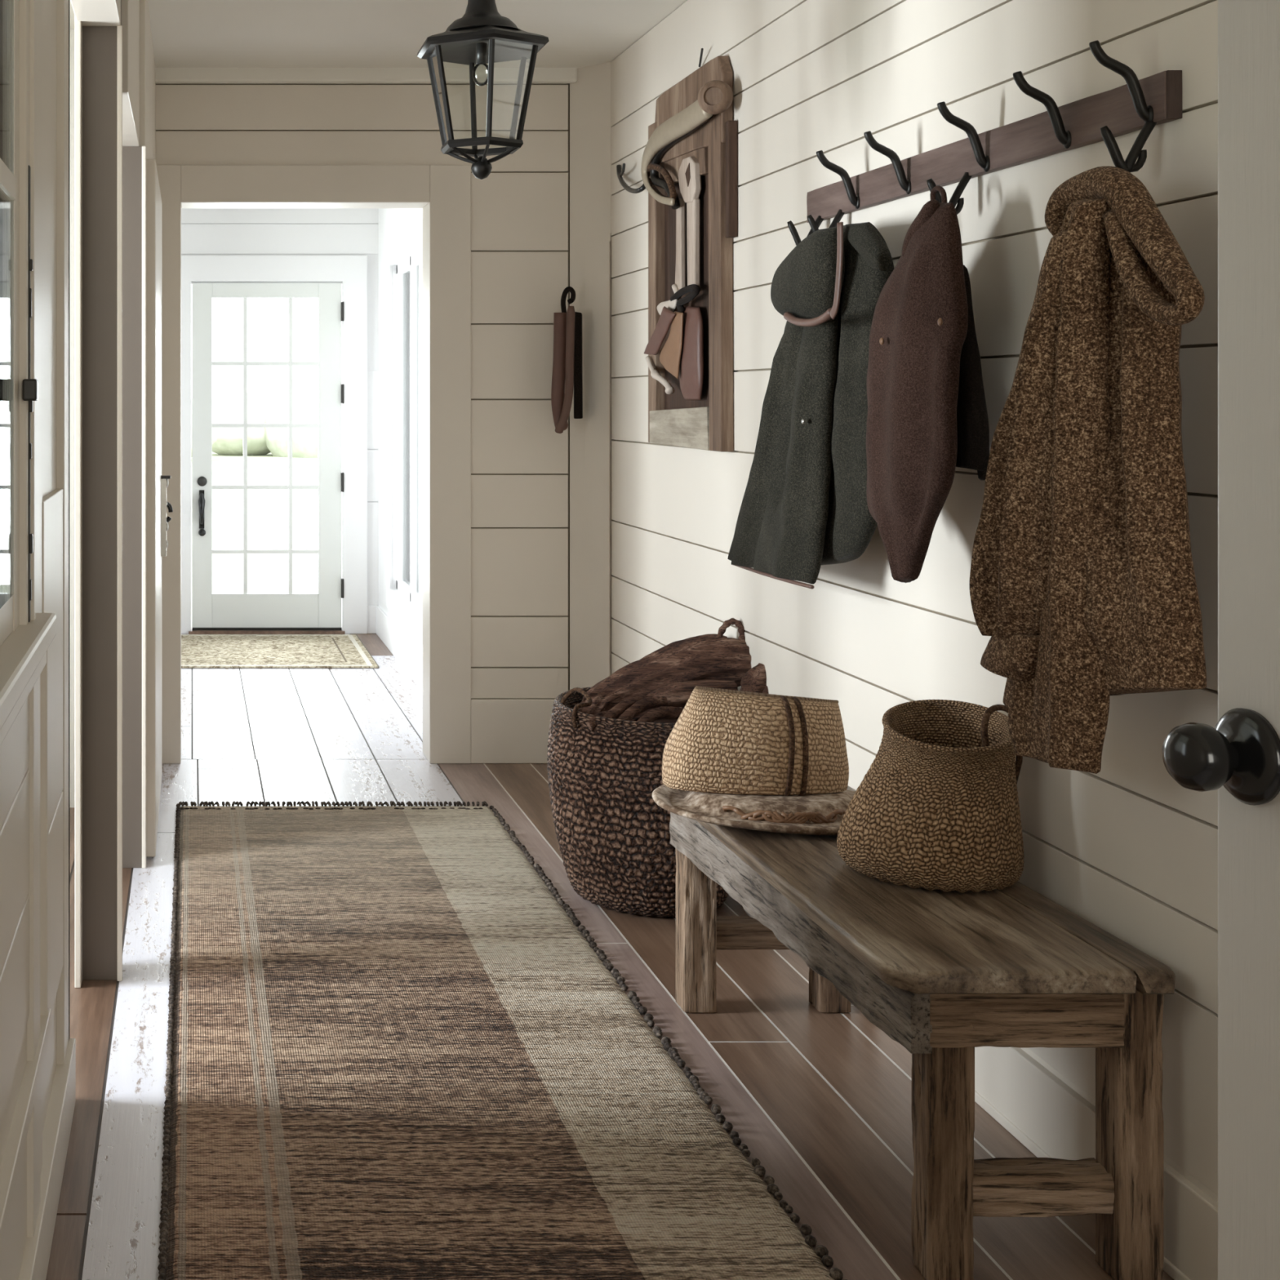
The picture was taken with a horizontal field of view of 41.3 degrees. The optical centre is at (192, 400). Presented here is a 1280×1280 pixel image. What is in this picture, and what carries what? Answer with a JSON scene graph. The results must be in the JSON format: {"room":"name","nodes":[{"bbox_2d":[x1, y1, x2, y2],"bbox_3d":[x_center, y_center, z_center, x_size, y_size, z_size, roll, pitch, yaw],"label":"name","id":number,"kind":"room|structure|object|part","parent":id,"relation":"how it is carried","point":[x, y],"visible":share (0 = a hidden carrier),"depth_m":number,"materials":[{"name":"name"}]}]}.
{"room":"entrance hallway","nodes":[
{"label":"entrance hallway","id":0,"kind":"room"},
{"bbox_2d":[0,0,155,1279],"bbox_3d":[-1.412,0.057,2.166,2.486,2.546,7.591,0,0,1],"label":"wall","id":1,"kind":"structure","parent":0,"point":[37,1053],"depth_m":2.78,"materials":[{"name":"paint"}]},
{"bbox_2d":[0,0,56,746],"bbox_3d":[-0.230,-0.318,1.790,0.064,1.405,1.080,0,0,0],"label":"window","id":2,"kind":"structure","parent":1,"relation":"in","point":[26,636],"depth_m":2.14,"materials":[{"name":"paint"}]},
{"bbox_3d":[-0.241,-0.280,1.770,0.003,1.080,0.740,0,0,0],"label":"pane","id":3,"kind":"part","parent":2,"relation":"part of","materials":[{"name":"clear glass"}]},
{"bbox_3d":[-0.230,0.347,1.790,0.064,0.075,1.080,0,0,0],"label":"sill","id":4,"kind":"part","parent":2,"relation":"part of","materials":[{"name":"paint"}]},
{"bbox_2d":[82,0,142,980],"bbox_3d":[-0.199,0.057,4.098,0.091,2.546,0.898,0,0,2],"label":"trim","id":5,"kind":"structure","parent":1,"relation":"attached to","point":[99,42],"depth_m":3.65,"materials":[{"name":"paint"}]},
{"bbox_2d":[146,159,173,857],"bbox_3d":[-0.100,0.310,5.110,0.068,2.020,1.020,0,0,0],"label":"door","id":6,"kind":"structure","parent":1,"relation":"in","point":[157,483],"depth_m":4.60,"materials":[{"name":"paint"}]},
{"bbox_3d":[-0.094,0.395,5.440,0.028,0.270,0.040,0,0,0],"label":"lock plate","id":7,"kind":"part","parent":6,"relation":"part of","materials":[{"name":"silver metal"}]},
{"bbox_3d":[-0.092,0.385,5.500,0.052,0.076,0.016,0,0,0],"label":"handle","id":8,"kind":"part","parent":6,"relation":"part of","materials":[{"name":"black metal"}]},
{"bbox_2d":[181,208,378,605],"bbox_3d":[0.333,0.057,9.155,1.665,2.546,0.130,0,0,0],"label":"wall","id":9,"kind":"structure","parent":0,"point":[204,231],"depth_m":9.09,"materials":[{"name":"paint"}]},
{"bbox_2d":[188,627,345,634],"bbox_3d":[0.425,1.321,9.125,0.890,0.018,0.150,0,0,0],"label":"threshold","id":10,"kind":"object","parent":9,"relation":"attached to","point":[192,632],"depth_m":9.05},
{"bbox_2d":[191,282,343,630],"bbox_3d":[0.433,0.319,9.080,0.866,1.987,0.100,0,0,0],"label":"door","id":11,"kind":"structure","parent":9,"relation":"in","point":[322,610],"depth_m":9.09,"materials":[{"name":"paint"}]},
{"bbox_3d":[0.055,0.620,9.061,0.040,0.220,0.061,0,0,0],"label":"handle","id":12,"kind":"part","parent":11,"relation":"part of","materials":[{"name":"black metal"}]},
{"bbox_2d":[181,255,367,634],"bbox_3d":[0.450,0.250,9.135,1.100,2.160,0.130,0,0,0],"label":"trim","id":13,"kind":"structure","parent":9,"relation":"attached to","point":[351,270],"depth_m":9.07,"materials":[{"name":"paint"}]},
{"bbox_2d":[155,83,569,698],"bbox_3d":[0.500,0.057,5.915,2.200,2.546,0.150,0,0,0],"label":"wall","id":14,"kind":"structure","parent":0,"point":[520,213],"depth_m":5.84,"materials":[{"name":"beige wood"}]},
{"bbox_2d":[155,164,471,763],"bbox_3d":[0.361,0.233,5.918,1.322,2.195,0.184,0,0,0],"label":"trim","id":15,"kind":"structure","parent":14,"relation":"attached to","point":[443,192],"depth_m":5.83,"materials":[{"name":"paint"}]},
{"bbox_2d":[155,67,577,83],"bbox_3d":[0.630,-1.196,5.827,1.560,0.061,0.045,0,0,0],"label":"trim","id":16,"kind":"structure","parent":14,"relation":"attached to","point":[162,75],"depth_m":5.80,"materials":[{"name":"paint"}]},
{"bbox_2d":[471,698,555,763],"bbox_3d":[1.211,1.212,5.839,0.378,0.235,0.022,0,0,0],"label":"baseboard","id":17,"kind":"structure","parent":14,"relation":"attached to","point":[504,731],"depth_m":5.83,"materials":[{"name":"paint"}]},
{"bbox_2d":[69,0,687,67],"bbox_3d":[-0.425,-1.256,3.750,4.350,0.080,10.900,0,0,0],"label":"ceiling","id":18,"kind":"structure","parent":0,"point":[186,33],"depth_m":5.21,"materials":[{"name":"paint"}]},
{"bbox_2d":[417,0,549,179],"bbox_3d":[0.637,-0.852,3.500,0.263,0.729,0.304,0,0,0],"label":"pendant lantern","id":19,"kind":"object","parent":18,"relation":"hanging from","point":[482,36],"visible":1,"depth_m":3.47,"materials":[{"name":"black metal"}]},
{"bbox_3d":[0.548,-0.663,3.500,0.034,0.210,0.122,0,0,0],"label":"glass pane","id":20,"kind":"part","parent":19,"relation":"part of","materials":[{"name":"clear glass"}]},
{"bbox_3d":[0.637,-0.719,3.500,0.040,0.052,0.040,0,0,0],"label":"bulb","id":21,"kind":"part","parent":19,"relation":"part of","materials":[{"name":"clear glass"}]},
{"bbox_2d":[377,208,422,653],"bbox_3d":[1.115,0.057,7.595,0.100,2.546,3.210,0,0,0],"label":"wall","id":22,"kind":"structure","parent":0,"point":[391,221],"depth_m":8.71,"materials":[{"name":"paint"}]},
{"bbox_2d":[367,605,422,692],"bbox_3d":[1.018,1.250,7.550,0.095,0.160,3.100,0,0,0],"label":"baseboard","id":23,"kind":"structure","parent":22,"relation":"attached to","point":[402,649],"depth_m":8.14,"materials":[{"name":"paint"}]},
{"bbox_2d":[386,214,422,644],"bbox_3d":[1.096,0.130,7.900,0.098,1.960,1.320,0,0,0],"label":"window","id":24,"kind":"structure","parent":22,"relation":"in","point":[410,271],"depth_m":8.21,"materials":[{"name":"paint"}]},
{"bbox_3d":[1.115,0.140,7.900,0.004,1.620,1.000,0,0,0],"label":"pane","id":25,"kind":"part","parent":24,"relation":"part of","materials":[{"name":"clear glass"}]},
{"bbox_2d":[569,61,613,689],"bbox_3d":[1.493,0.057,5.805,0.120,2.546,0.188,0,0,-39],"label":"wall","id":26,"kind":"structure","parent":0,"point":[590,126],"depth_m":5.79,"materials":[{"name":"paint"}]},
{"bbox_2d":[551,286,582,433],"bbox_3d":[1.361,-0.147,5.708,0.158,0.529,0.077,0,0,-31],"label":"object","id":27,"kind":"object","parent":26,"relation":"hanging from","point":[567,364],"visible":1,"depth_m":5.69,"materials":[{"name":"brown leather"}]},
{"bbox_2d":[585,233,612,687],"bbox_3d":[1.442,0.365,5.758,0.018,1.930,0.180,0,0,-39],"label":"trim","id":28,"kind":"structure","parent":26,"relation":"attached to","point":[598,277],"depth_m":5.72,"materials":[{"name":"paint"}]},
{"bbox_2d":[45,633,1173,1279],"bbox_3d":[-0.500,1.355,3.800,4.200,0.050,10.800,0,0,0],"label":"floor","id":29,"kind":"structure","parent":0,"point":[822,1101],"depth_m":3.35,"materials":[{"name":"wood"}]},
{"bbox_2d":[181,634,379,668],"bbox_3d":[0.275,1.324,8.440,1.310,0.010,1.080,0,0,0],"label":"door mat","id":30,"kind":"object","parent":29,"relation":"on","point":[197,651],"visible":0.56,"depth_m":8.38,"materials":[{"name":"beige fabric"}]},
{"bbox_2d":[157,800,847,1279],"bbox_3d":[0.468,1.321,3.218,1.043,0.019,4.035,0,0,0],"label":"runner rug","id":31,"kind":"object","parent":29,"relation":"on","point":[393,1052],"visible":1,"depth_m":3.06,"materials":[{"name":"brown fabric"}]},
{"bbox_2d":[546,686,728,917],"bbox_3d":[1.225,1.051,4.280,0.523,0.561,0.595,0,0,-3],"label":"basket","id":32,"kind":"object","parent":29,"relation":"on","point":[617,853],"visible":0.55,"depth_m":4.07,"materials":[{"name":"brown wicker"}]},
{"bbox_3d":[1.025,0.815,4.221,0.069,0.090,0.172,0,0,0],"label":"handle","id":33,"kind":"part","parent":32,"relation":"part of","materials":[{"name":"brown wicker"}]},
{"bbox_2d":[577,617,751,731],"bbox_3d":[1.276,0.788,4.280,0.540,0.388,0.456,0,0,0],"label":"cloth bundle","id":34,"kind":"object","parent":32,"relation":"in","point":[652,688],"visible":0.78,"depth_m":4.29,"materials":[{"name":"brown fabric"}]},
{"bbox_3d":[1.472,0.648,4.340,0.047,0.111,0.080,0,0,-28],"label":"loop handle","id":35,"kind":"part","parent":34,"relation":"part of","materials":[{"name":"brown fabric"}]},
{"bbox_2d":[739,662,768,693],"bbox_3d":[1.504,0.763,4.167,0.151,0.147,0.087,0,0,18],"label":"folded cloth","id":36,"kind":"object","parent":32,"relation":"in","point":[754,680],"visible":0.23,"depth_m":4.16,"materials":[{"name":"brown fabric"}]},
{"bbox_2d":[669,786,1175,1279],"bbox_3d":[1.256,1.089,2.960,0.431,0.483,1.200,0,0,0],"label":"bench","id":37,"kind":"object","parent":29,"relation":"on","point":[944,975],"visible":0.76,"depth_m":2.41,"materials":[{"name":"brown wood"}]},
{"bbox_3d":[1.104,1.107,3.485,0.072,0.447,0.070,0,0,0],"label":"leg","id":38,"kind":"part","parent":37,"relation":"part of","materials":[{"name":"brown wood"}]},
{"bbox_2d":[652,784,856,835],"bbox_3d":[1.190,0.822,3.260,0.481,0.046,0.404,0,0,0],"label":"tray","id":39,"kind":"object","parent":37,"relation":"on","point":[821,814],"visible":0.64,"depth_m":3.15,"materials":[{"name":"beige wood"}]},
{"bbox_2d":[662,685,848,795],"bbox_3d":[1.168,0.696,3.297,0.382,0.210,0.190,0,0,0],"label":"basket","id":40,"kind":"object","parent":39,"relation":"on","point":[722,740],"visible":1,"depth_m":3.23,"materials":[{"name":"beige wicker"}]},
{"bbox_3d":[1.084,0.934,2.958,0.037,0.103,1.146,0,0,-1],"label":"rail","id":41,"kind":"part","parent":37,"relation":"part of","materials":[{"name":"brown wood"}]},
{"bbox_3d":[1.397,1.107,3.485,0.070,0.447,0.070,0,0,0],"label":"leg","id":42,"kind":"part","parent":37,"relation":"part of","materials":[{"name":"brown wood"}]},
{"bbox_2d":[836,699,1024,893],"bbox_3d":[1.332,0.696,2.860,0.322,0.304,0.285,0,0,0],"label":"basket","id":43,"kind":"object","parent":37,"relation":"on","point":[936,806],"visible":0.98,"depth_m":2.76,"materials":[{"name":"wicker"}]},
{"bbox_3d":[1.448,0.621,2.847,0.095,0.155,0.016,0,0,-22],"label":"handle","id":44,"kind":"part","parent":43,"relation":"part of","materials":[{"name":"brown wicker"}]},
{"bbox_3d":[1.143,1.107,2.421,0.070,0.447,0.067,0,0,0],"label":"leg","id":45,"kind":"part","parent":37,"relation":"part of","materials":[{"name":"brown wood"}]},
{"bbox_3d":[1.252,0.928,2.412,0.295,0.088,0.056,0,0,0],"label":"rail","id":46,"kind":"part","parent":37,"relation":"part of","materials":[{"name":"brown wood"}]},
{"bbox_3d":[1.427,1.107,2.421,0.070,0.447,0.067,0,0,0],"label":"leg","id":47,"kind":"part","parent":37,"relation":"part of","materials":[{"name":"brown wood"}]},
{"bbox_2d":[1162,0,1279,1279],"bbox_3d":[0.779,0.308,0.780,0.098,2.020,0.820,0,0,-3],"label":"door","id":48,"kind":"structure","parent":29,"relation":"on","point":[1238,757],"depth_m":1.15,"materials":[{"name":"white wood"}]},
{"bbox_3d":[0.734,0.258,1.152,0.049,0.049,0.049,0,0,0],"label":"knob","id":49,"kind":"part","parent":48,"relation":"part of","materials":[{"name":"black metal"}]},
{"bbox_2d":[610,0,1217,1202],"bbox_3d":[1.560,0.047,2.120,0.120,2.566,7.640,0,0,0],"label":"wall","id":50,"kind":"structure","parent":0,"point":[1131,851],"depth_m":3.13,"materials":[{"name":"white wood"}]},
{"bbox_2d":[616,163,645,193],"bbox_3d":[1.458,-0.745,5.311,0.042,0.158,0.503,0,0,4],"label":"wall hook","id":51,"kind":"object","parent":50,"relation":"attached to","point":[620,174],"visible":0.84,"depth_m":5.34,"materials":[{"name":"grey metal"}]},
{"bbox_2d":[644,306,675,355],"bbox_3d":[1.427,-0.214,4.863,0.018,0.145,0.337,0,0,0],"label":"sheath","id":52,"kind":"object","parent":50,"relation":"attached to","point":[662,327],"visible":1,"depth_m":4.83,"materials":[{"name":"brown leather"}]},
{"bbox_2d":[645,355,675,394],"bbox_3d":[1.450,-0.081,4.939,0.027,0.124,0.249,0,0,0],"label":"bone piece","id":53,"kind":"object","parent":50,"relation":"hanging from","point":[669,389],"visible":1,"depth_m":4.92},
{"bbox_2d":[659,311,683,378],"bbox_3d":[1.437,-0.166,4.774,0.018,0.202,0.230,0,0,-2],"label":"sheath","id":54,"kind":"object","parent":50,"relation":"attached to","point":[670,354],"visible":1,"depth_m":4.72,"materials":[{"name":"brown leather"}]},
{"bbox_2d":[671,198,685,312],"bbox_3d":[1.466,-0.427,4.803,0.027,0.370,0.071,0,0,0],"label":"wooden stick","id":55,"kind":"object","parent":50,"relation":"hanging from","point":[680,275],"visible":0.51,"depth_m":4.78,"materials":[{"name":"white wood"}]},
{"bbox_2d":[657,299,677,315],"bbox_3d":[1.448,-0.279,4.849,0.017,0.055,0.190,0,0,0],"label":"rag","id":56,"kind":"object","parent":55,"relation":"attached to","point":[671,305],"visible":0.66,"depth_m":4.81,"materials":[{"name":"white fabric"}]},
{"bbox_2d":[670,284,700,313],"bbox_3d":[1.450,-0.297,4.676,0.020,0.082,0.240,0,0,0],"label":"strap","id":57,"kind":"object","parent":55,"relation":"attached to","point":[695,289],"visible":1,"depth_m":4.66,"materials":[{"name":"black leather"}]},
{"bbox_2d":[640,80,733,209],"bbox_3d":[1.434,-0.727,4.684,0.086,0.303,0.723,0,0,0],"label":"tool","id":58,"kind":"object","parent":50,"relation":"hanging from","point":[715,96],"visible":1,"depth_m":4.71,"materials":[{"name":"metal"}]},
{"bbox_3d":[1.450,-0.697,4.731,0.025,0.243,0.541,0,0,0],"label":"blade","id":59,"kind":"part","parent":58,"relation":"part of","materials":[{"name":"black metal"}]},
{"bbox_3d":[1.434,-0.832,4.358,0.092,0.092,0.047,0,0,34],"label":"knob","id":60,"kind":"part","parent":58,"relation":"part of","materials":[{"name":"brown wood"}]},
{"bbox_2d":[677,156,701,288],"bbox_3d":[1.468,-0.519,4.695,0.024,0.400,0.168,0,0,0],"label":"wooden paddle","id":61,"kind":"object","parent":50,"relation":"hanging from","point":[689,176],"visible":0.84,"depth_m":4.64,"materials":[{"name":"beige wood"}]},
{"bbox_2d":[648,55,737,451],"bbox_3d":[1.478,-0.412,4.762,0.040,1.106,0.795,0,0,0],"label":"frame","id":62,"kind":"object","parent":50,"relation":"attached to","point":[706,423],"visible":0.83,"depth_m":4.61,"materials":[{"name":"brown wood"}]},
{"bbox_3d":[1.480,-0.374,5.060,0.036,1.016,0.080,0,0,0],"label":"post","id":63,"kind":"part","parent":62,"relation":"part of","materials":[{"name":"brown wood"}]},
{"bbox_3d":[1.484,-0.712,4.805,0.020,0.117,0.468,0,0,0],"label":"shelf rail","id":64,"kind":"part","parent":62,"relation":"part of","materials":[{"name":"brown wood"}]},
{"bbox_3d":[1.495,-0.396,4.829,0.006,1.044,0.661,0,0,0],"label":"panel","id":65,"kind":"part","parent":62,"relation":"part of","materials":[{"name":"brown wood"}]},
{"bbox_2d":[679,306,703,399],"bbox_3d":[1.464,-0.141,4.675,0.040,0.279,0.197,0,0,0],"label":"sheath","id":66,"kind":"object","parent":62,"relation":"in","point":[691,360],"visible":0.95,"depth_m":4.62,"materials":[{"name":"brown leather"}]},
{"bbox_3d":[1.480,-0.357,4.454,0.036,0.996,0.113,0,0,0],"label":"post","id":67,"kind":"part","parent":62,"relation":"part of","materials":[{"name":"brown wood"}]},
{"bbox_2d":[698,48,703,66],"bbox_3d":[1.480,-0.998,4.625,0.006,0.038,0.091,0,0,13],"label":"nail","id":68,"kind":"object","parent":50,"relation":"attached to","point":[702,49],"visible":1,"depth_m":4.62,"materials":[{"name":"grey metal"}]},
{"bbox_2d":[806,70,1182,222],"bbox_3d":[1.488,-0.465,3.114,0.024,0.075,1.412,0,0,0],"label":"rail","id":69,"kind":"object","parent":50,"relation":"attached to","point":[1033,138],"visible":0.82,"depth_m":2.85,"materials":[{"name":"brown wood"}]},
{"bbox_2d":[786,215,823,245],"bbox_3d":[1.443,-0.392,3.740,0.087,0.088,0.015,0,0,0],"label":"hook","id":70,"kind":"object","parent":69,"relation":"attached to","point":[819,220],"visible":0.46,"depth_m":3.73,"materials":[{"name":"black metal"}]},
{"bbox_2d":[806,209,844,232],"bbox_3d":[1.443,-0.392,3.620,0.087,0.088,0.015,0,0,0],"label":"hook","id":71,"kind":"object","parent":69,"relation":"attached to","point":[838,216],"visible":0.3,"depth_m":3.61,"materials":[{"name":"black metal"}]},
{"bbox_2d":[727,222,893,589],"bbox_3d":[1.353,0.013,3.539,0.165,0.787,0.845,0,0,0],"label":"jacket","id":72,"kind":"object","parent":71,"relation":"hanging from","point":[804,508],"visible":0.95,"depth_m":3.37,"materials":[{"name":"fabric"}]},
{"bbox_2d":[770,226,844,326],"bbox_3d":[1.314,-0.257,3.381,0.085,0.208,0.407,0,0,0],"label":"hood","id":73,"kind":"object","parent":72,"relation":"attached to","point":[802,288],"depth_m":3.32,"materials":[{"name":"grey fabric"}]},
{"bbox_2d":[816,150,859,208],"bbox_3d":[1.434,-0.490,3.525,0.100,0.131,0.022,0,0,0],"label":"coat hook","id":74,"kind":"object","parent":69,"relation":"attached to","point":[854,199],"visible":1,"depth_m":3.52,"materials":[{"name":"black metal"}]},
{"bbox_2d":[863,130,911,194],"bbox_3d":[1.434,-0.490,3.274,0.100,0.131,0.022,0,0,0],"label":"coat hook","id":75,"kind":"object","parent":69,"relation":"attached to","point":[905,184],"visible":1,"depth_m":3.27,"materials":[{"name":"black metal"}]},
{"bbox_2d":[926,172,971,214],"bbox_3d":[1.443,-0.392,3.030,0.087,0.088,0.015,0,0,0],"label":"hook","id":76,"kind":"object","parent":69,"relation":"attached to","point":[955,198],"visible":0.54,"depth_m":3.02,"materials":[{"name":"black metal"}]},
{"bbox_2d":[866,185,989,582],"bbox_3d":[1.378,-0.027,2.992,0.139,0.754,0.420,0,0,0],"label":"jacket","id":77,"kind":"object","parent":76,"relation":"hanging from","point":[927,418],"visible":0.98,"depth_m":2.92,"materials":[{"name":"fabric"}]},
{"bbox_2d":[937,101,990,172],"bbox_3d":[1.434,-0.490,2.952,0.100,0.131,0.022,0,0,0],"label":"coat hook","id":78,"kind":"object","parent":69,"relation":"attached to","point":[984,161],"visible":1,"depth_m":2.95,"materials":[{"name":"black metal"}]},
{"bbox_2d":[1013,71,1071,148],"bbox_3d":[1.434,-0.490,2.680,0.100,0.131,0.022,0,0,0],"label":"coat hook","id":79,"kind":"object","parent":69,"relation":"attached to","point":[1064,136],"visible":1,"depth_m":2.67,"materials":[{"name":"black metal"}]},
{"bbox_2d":[1088,40,1153,123],"bbox_3d":[1.434,-0.490,2.451,0.100,0.131,0.022,0,0,0],"label":"coat hook","id":80,"kind":"object","parent":69,"relation":"attached to","point":[1145,113],"visible":1,"depth_m":2.44,"materials":[{"name":"black metal"}]},
{"bbox_2d":[1100,120,1156,173],"bbox_3d":[1.443,-0.392,2.450,0.087,0.088,0.015,0,0,0],"label":"hook","id":81,"kind":"object","parent":69,"relation":"attached to","point":[1130,165],"visible":0.94,"depth_m":2.44,"materials":[{"name":"black metal"}]},
{"bbox_2d":[968,165,1206,773],"bbox_3d":[1.336,0.105,2.380,0.195,0.910,0.562,0,0,0],"label":"coat","id":82,"kind":"object","parent":81,"relation":"hanging from","point":[1082,584],"visible":1,"depth_m":2.33,"materials":[{"name":"brown fabric"}]},
{"bbox_3d":[1.318,0.130,2.436,0.080,0.862,0.230,0,0,0],"label":"panel","id":83,"kind":"part","parent":82,"relation":"part of","materials":[{"name":"brown fabric"}]},
{"bbox_2d":[1044,165,1204,325],"bbox_3d":[1.348,-0.226,2.296,0.068,0.249,0.398,0,0,5],"label":"hood","id":84,"kind":"object","parent":82,"relation":"attached to","point":[1127,267],"depth_m":2.29,"materials":[{"name":"brown fabric"}]},
{"bbox_2d":[974,1046,1217,1279],"bbox_3d":[1.494,1.252,2.050,0.021,0.155,7.300,0,0,0],"label":"baseboard","id":85,"kind":"structure","parent":50,"relation":"attached to","point":[1045,1114],"depth_m":2.72,"materials":[{"name":"white wood"}]},
{"label":"outside","id":86,"kind":"structure","parent":0,"visible":0},
{"bbox_2d":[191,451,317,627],"bbox_3d":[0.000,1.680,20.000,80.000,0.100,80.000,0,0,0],"label":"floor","id":87,"kind":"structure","parent":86,"point":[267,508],"depth_m":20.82,"materials":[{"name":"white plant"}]},
{"bbox_2d":[191,370,317,457],"bbox_3d":[1.334,0.730,45.785,22.320,3.264,7.585,0,0,0],"label":"hedge","id":88,"kind":"object","parent":87,"relation":"on","point":[228,408],"visible":0.12,"depth_m":46.28,"materials":[{"name":"green plant"}]}
]}

